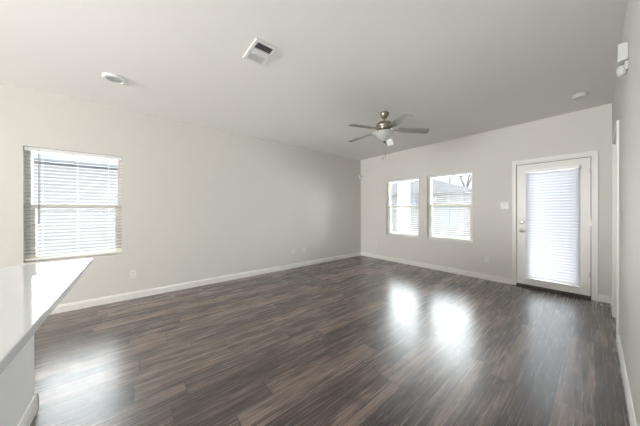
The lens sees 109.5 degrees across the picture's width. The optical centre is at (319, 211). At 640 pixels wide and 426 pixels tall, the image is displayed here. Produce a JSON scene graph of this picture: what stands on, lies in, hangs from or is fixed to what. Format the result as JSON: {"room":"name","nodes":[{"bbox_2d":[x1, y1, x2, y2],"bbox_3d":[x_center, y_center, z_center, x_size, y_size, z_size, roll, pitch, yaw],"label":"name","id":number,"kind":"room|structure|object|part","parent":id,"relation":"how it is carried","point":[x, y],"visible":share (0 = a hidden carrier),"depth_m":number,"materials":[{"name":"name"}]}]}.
{"room":"empty living room","nodes":[
{"label":"empty living room","id":0,"kind":"room"},
{"bbox_2d":[0,83,360,304],"bbox_3d":[-4.359,-0.089,2.080,14.198,2.740,0.150,0,0,-39],"label":"wall","id":1,"kind":"structure","parent":0,"point":[199,202],"depth_m":3.73,"materials":[{"name":"beige paint"}]},
{"bbox_2d":[23,151,121,263],"bbox_3d":[-3.218,-0.078,3.009,0.880,1.410,0.149,0,0,-39],"label":"window","id":2,"kind":"structure","parent":1,"relation":"in","point":[28,153],"depth_m":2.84,"materials":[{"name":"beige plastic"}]},
{"bbox_3d":[-3.195,0.619,2.983,0.878,0.016,0.079,0,0,-39],"label":"sill","id":3,"kind":"part","parent":2,"relation":"part of","materials":[{"name":"white paint"}]},
{"bbox_2d":[24,146,121,260],"bbox_3d":[-3.199,-0.095,2.985,0.874,1.372,0.070,0,0,-39],"label":"window blind","id":4,"kind":"object","parent":2,"relation":"attached to","point":[26,148],"visible":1,"depth_m":2.94,"materials":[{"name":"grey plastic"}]},
{"bbox_3d":[-3.435,-0.075,2.801,0.002,1.314,0.055,0,0,-39],"label":"ladder cord","id":5,"kind":"part","parent":4,"relation":"part of","materials":[{"name":"white fabric"}]},
{"bbox_3d":[-3.202,0.581,2.992,0.874,0.020,0.048,0,0,-39],"label":"rail","id":6,"kind":"part","parent":4,"relation":"part of","materials":[{"name":"white plastic"}]},
{"bbox_3d":[-3.204,-0.076,2.991,0.002,1.314,0.055,0,0,-39],"label":"ladder cord","id":7,"kind":"part","parent":4,"relation":"part of","materials":[{"name":"white fabric"}]},
{"bbox_3d":[-2.971,-0.077,3.181,0.002,1.314,0.055,0,0,-39],"label":"ladder cord","id":8,"kind":"part","parent":4,"relation":"part of","materials":[{"name":"white fabric"}]},
{"bbox_3d":[-3.241,-0.064,3.037,0.790,0.052,0.048,0,0,-39],"label":"meeting rail","id":9,"kind":"part","parent":2,"relation":"part of","materials":[{"name":"beige plastic"}]},
{"bbox_3d":[-3.236,0.268,3.032,0.790,0.628,0.030,0,0,-39],"label":"sash","id":10,"kind":"part","parent":2,"relation":"part of","materials":[{"name":"beige plastic"}]},
{"bbox_2d":[130,270,135,277],"bbox_3d":[-2.736,0.914,3.308,0.072,0.116,0.009,0,0,-39],"label":"wall outlet","id":11,"kind":"object","parent":1,"relation":"attached to","point":[132,272],"visible":1,"depth_m":3.31,"materials":[{"name":"white plastic"}]},
{"bbox_2d":[50,252,360,314],"bbox_3d":[-4.245,1.231,2.065,14.048,0.100,0.015,0,0,-39],"label":"baseboard","id":12,"kind":"structure","parent":1,"relation":"attached to","point":[66,307],"depth_m":3.66,"materials":[{"name":"white paint"}]},
{"bbox_2d":[0,0,627,159],"bbox_3d":[-2.658,-1.520,0.118,14.348,0.120,5.341,0,0,-39],"label":"ceiling","id":13,"kind":"structure","parent":0,"point":[460,68],"depth_m":2.20,"materials":[{"name":"paint"}]},
{"bbox_2d":[102,73,126,84],"bbox_3d":[-2.252,-1.452,2.480,0.200,0.023,0.200,0,0,-39],"label":"recessed light","id":14,"kind":"object","parent":13,"relation":"in","point":[113,78],"visible":1,"depth_m":2.46,"materials":[{"name":"white plastic"}]},
{"bbox_2d":[107,76,122,82],"bbox_3d":[-2.252,-1.453,2.480,0.132,0.010,0.132,0,0,-39],"label":"diffuser","id":15,"kind":"object","parent":14,"relation":"attached to","point":[112,79],"depth_m":2.48,"materials":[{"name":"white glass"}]},
{"bbox_2d":[243,37,277,65],"bbox_3d":[-0.553,-1.458,2.086,0.203,0.019,0.310,0,0,-39],"label":"ceiling vent","id":16,"kind":"object","parent":13,"relation":"in","point":[260,51],"visible":1,"depth_m":2.07,"materials":[{"name":"white metal"}]},
{"bbox_2d":[348,111,429,158],"bbox_3d":[0.930,-1.132,3.388,1.222,0.679,1.216,0,0,-39],"label":"ceiling fan","id":17,"kind":"object","parent":13,"relation":"hanging from","point":[384,133],"visible":1,"depth_m":3.29,"materials":[{"name":"silver metal"}]},
{"bbox_3d":[0.660,-1.193,3.663,0.443,0.057,0.135,0,0,42],"label":"blade","id":18,"kind":"part","parent":17,"relation":"part of","materials":[{"name":"grey wood"}]},
{"bbox_3d":[0.602,-1.192,3.178,0.443,0.057,0.135,0,0,-30],"label":"blade","id":19,"kind":"part","parent":17,"relation":"part of","materials":[{"name":"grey wood"}]},
{"bbox_3d":[0.965,-1.116,3.380,0.292,0.137,0.292,0,0,-39],"label":"lamp shade","id":20,"kind":"part","parent":17,"relation":"part of","materials":[{"name":"white glass"}]},
{"bbox_3d":[1.045,-1.193,2.972,0.135,0.057,0.443,0,0,-12],"label":"blade","id":21,"kind":"part","parent":17,"relation":"part of","materials":[{"name":"grey wood"}]},
{"bbox_3d":[1.378,-1.194,3.330,0.443,0.057,0.135,0,0,6],"label":"blade","id":22,"kind":"part","parent":17,"relation":"part of","materials":[{"name":"grey wood"}]},
{"bbox_2d":[572,92,588,99],"bbox_3d":[3.288,-1.456,2.856,0.144,0.040,0.144,0,0,-39],"label":"smoke detector","id":23,"kind":"object","parent":13,"relation":"attached to","point":[581,95],"visible":1,"depth_m":2.83,"materials":[{"name":"white plastic"}]},
{"bbox_2d":[30,255,629,425],"bbox_3d":[-2.651,1.340,0.122,14.348,0.120,5.341,0,0,-39],"label":"floor","id":24,"kind":"structure","parent":0,"point":[360,340],"depth_m":1.99,"materials":[{"name":"brown wood"}]},
{"bbox_2d":[0,334,38,425],"bbox_3d":[-1.547,0.833,0.545,0.735,0.888,1.795,0,0,-39],"label":"kitchen island","id":25,"kind":"object","parent":24,"relation":"on","point":[19,404],"visible":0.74,"depth_m":1.26,"materials":[{"name":"white paint"}]},
{"bbox_3d":[-1.546,1.227,0.545,0.735,0.100,1.795,0,0,-39],"label":"trim","id":26,"kind":"part","parent":25,"relation":"part of","materials":[{"name":"white paint"}]},
{"bbox_2d":[0,258,92,373],"bbox_3d":[-1.499,0.371,0.611,1.055,0.032,2.005,0,0,-39],"label":"island countertop","id":27,"kind":"structure","parent":25,"relation":"on","point":[29,293],"depth_m":0.96,"materials":[{"name":"white stone"}]},
{"bbox_2d":[361,103,611,300],"bbox_3d":[2.644,-0.108,4.854,0.150,2.740,4.741,0,0,-39],"label":"wall","id":28,"kind":"structure","parent":0,"point":[490,155],"depth_m":4.18,"materials":[{"name":"beige paint"}]},
{"bbox_2d":[386,180,418,237],"bbox_3d":[2.051,-0.088,5.570,0.149,1.400,0.880,0,0,-39],"label":"window","id":29,"kind":"structure","parent":28,"relation":"in","point":[389,187],"depth_m":5.76,"materials":[{"name":"beige plastic"}]},
{"bbox_3d":[2.026,0.604,5.549,0.079,0.016,0.878,0,0,-39],"label":"sill","id":30,"kind":"part","parent":29,"relation":"part of","materials":[{"name":"white paint"}]},
{"bbox_2d":[387,177,418,235],"bbox_3d":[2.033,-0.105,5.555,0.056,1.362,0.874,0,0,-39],"label":"window blind","id":31,"kind":"object","parent":29,"relation":"attached to","point":[410,179],"visible":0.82,"depth_m":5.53,"materials":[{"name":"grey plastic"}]},
{"bbox_3d":[2.034,0.566,5.556,0.048,0.020,0.874,0,0,-39],"label":"rail","id":32,"kind":"part","parent":31,"relation":"part of","materials":[{"name":"white plastic"}]},
{"bbox_3d":[2.079,-0.114,5.593,0.048,0.052,0.790,0,0,-39],"label":"meeting rail","id":33,"kind":"part","parent":29,"relation":"part of","materials":[{"name":"beige plastic"}]},
{"bbox_3d":[2.075,0.235,5.589,0.030,0.663,0.790,0,0,-39],"label":"sash","id":34,"kind":"part","parent":29,"relation":"part of","materials":[{"name":"beige plastic"}]},
{"bbox_2d":[361,252,511,283],"bbox_3d":[2.248,1.212,5.213,0.015,0.100,3.382,0,0,-39],"label":"baseboard","id":35,"kind":"structure","parent":28,"relation":"attached to","point":[414,263],"depth_m":4.73,"materials":[{"name":"white paint"}]},
{"bbox_2d":[427,174,472,242],"bbox_3d":[2.725,-0.088,4.749,0.149,1.400,0.880,0,0,-39],"label":"window","id":36,"kind":"structure","parent":28,"relation":"in","point":[431,205],"depth_m":4.73,"materials":[{"name":"beige plastic"}]},
{"bbox_3d":[2.699,0.604,4.728,0.079,0.016,0.878,0,0,-39],"label":"sill","id":37,"kind":"part","parent":36,"relation":"part of","materials":[{"name":"white paint"}]},
{"bbox_2d":[428,171,472,240],"bbox_3d":[2.706,-0.105,4.734,0.056,1.362,0.874,0,0,-39],"label":"window blind","id":38,"kind":"object","parent":36,"relation":"attached to","point":[468,172],"visible":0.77,"depth_m":4.70,"materials":[{"name":"grey plastic"}]},
{"bbox_3d":[2.706,-0.086,4.734,0.055,1.304,0.002,0,0,-39],"label":"ladder cord","id":39,"kind":"part","parent":38,"relation":"part of","materials":[{"name":"white fabric"}]},
{"bbox_3d":[2.708,0.566,4.735,0.048,0.020,0.874,0,0,-39],"label":"rail","id":40,"kind":"part","parent":38,"relation":"part of","materials":[{"name":"white plastic"}]},
{"bbox_3d":[2.752,-0.135,4.771,0.048,0.052,0.790,0,0,-39],"label":"meeting rail","id":41,"kind":"part","parent":36,"relation":"part of","materials":[{"name":"beige plastic"}]},
{"bbox_3d":[2.748,0.225,4.768,0.030,0.683,0.790,0,0,-39],"label":"sash","id":42,"kind":"part","parent":36,"relation":"part of","materials":[{"name":"beige plastic"}]},
{"bbox_2d":[500,202,508,208],"bbox_3d":[3.254,-0.104,3.984,0.010,0.116,0.116,0,0,-39],"label":"light switch","id":43,"kind":"object","parent":28,"relation":"attached to","point":[503,205],"visible":1,"depth_m":3.98,"materials":[{"name":"white plastic"}]},
{"bbox_2d":[512,150,597,300],"bbox_3d":[3.661,0.198,3.575,0.201,2.125,0.938,0,0,-39],"label":"door","id":44,"kind":"structure","parent":28,"relation":"in","point":[588,289],"depth_m":3.36,"materials":[{"name":"white paint"}]},
{"bbox_2d":[525,164,579,287],"bbox_3d":[3.597,0.215,3.516,0.056,1.793,0.589,0,0,-39],"label":"door blind","id":45,"kind":"object","parent":44,"relation":"attached to","point":[552,196],"visible":1,"depth_m":3.49,"materials":[{"name":"white plastic"}]},
{"bbox_3d":[3.471,0.234,3.668,0.055,1.735,0.002,0,0,-39],"label":"ladder cord","id":46,"kind":"part","parent":45,"relation":"part of","materials":[{"name":"white fabric"}]},
{"bbox_3d":[3.599,1.101,3.517,0.048,0.020,0.589,0,0,-39],"label":"rail","id":47,"kind":"part","parent":45,"relation":"part of","materials":[{"name":"white plastic"}]},
{"bbox_3d":[3.621,0.211,3.546,0.012,1.770,0.580,0,0,-39],"label":"lite frame","id":48,"kind":"part","parent":44,"relation":"part of","materials":[{"name":"white paint"}]},
{"bbox_2d":[599,294,609,302],"bbox_3d":[3.950,1.211,3.138,0.015,0.100,0.100,0,0,-39],"label":"baseboard","id":49,"kind":"structure","parent":28,"relation":"attached to","point":[602,298],"depth_m":3.13,"materials":[{"name":"white paint"}]},
{"bbox_2d":[612,0,639,425],"bbox_3d":[-1.447,-0.091,-1.470,14.198,2.740,0.150,0,0,-39],"label":"wall","id":50,"kind":"structure","parent":0,"point":[626,95],"depth_m":1.46,"materials":[{"name":"beige paint"}]},
{"bbox_2d":[612,120,618,342],"bbox_3d":[3.246,0.196,2.390,0.934,2.135,0.166,0,0,-39],"label":"door","id":51,"kind":"structure","parent":50,"relation":"in","point":[615,140],"depth_m":2.66,"materials":[{"name":"white paint"}]},
{"bbox_2d":[616,41,628,76],"bbox_3d":[2.118,-1.056,1.585,0.110,0.203,0.052,0,0,-39],"label":"wall sensor","id":52,"kind":"object","parent":50,"relation":"attached to","point":[623,48],"visible":0.99,"depth_m":1.56,"materials":[{"name":"white plastic"}]},
{"bbox_2d":[617,334,636,425],"bbox_3d":[-2.016,1.231,-1.830,12.555,0.100,0.015,0,0,-39],"label":"baseboard","id":53,"kind":"structure","parent":50,"relation":"attached to","point":[631,414],"depth_m":1.53,"materials":[{"name":"white paint"}]},
{"label":"outside","id":54,"kind":"structure","parent":0,"visible":0},
{"bbox_2d":[391,231,469,237],"bbox_3d":[4.347,1.464,15.205,54.000,0.160,42.000,0,0,-39],"label":"ground","id":55,"kind":"structure","parent":54,"point":[391,231],"depth_m":12.48,"materials":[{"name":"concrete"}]},
{"bbox_2d":[391,177,470,235],"bbox_3d":[6.294,-0.569,17.837,5.240,3.890,11.240,0,0,-39],"label":"house","id":56,"kind":"structure","parent":55,"relation":"on","point":[445,218],"depth_m":13.28,"materials":[{"name":"grey"}]},
{"bbox_3d":[7.225,0.290,13.181,0.009,1.200,0.500,0,0,-39],"label":"pane","id":57,"kind":"part","parent":56,"relation":"part of","materials":[{"name":"glass"}]},
{"bbox_3d":[7.542,0.290,12.795,0.009,1.200,0.260,0,0,-39],"label":"pane","id":58,"kind":"part","parent":56,"relation":"part of","materials":[{"name":"glass"}]},
{"bbox_2d":[459,174,470,185],"bbox_3d":[11.872,-2.068,18.412,3.488,6.862,3.584,0,0,-39],"label":"bare tree","id":59,"kind":"object","parent":55,"relation":"on","point":[460,176],"visible":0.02,"depth_m":18.31,"materials":[{"name":"grey plant"}]}
]}

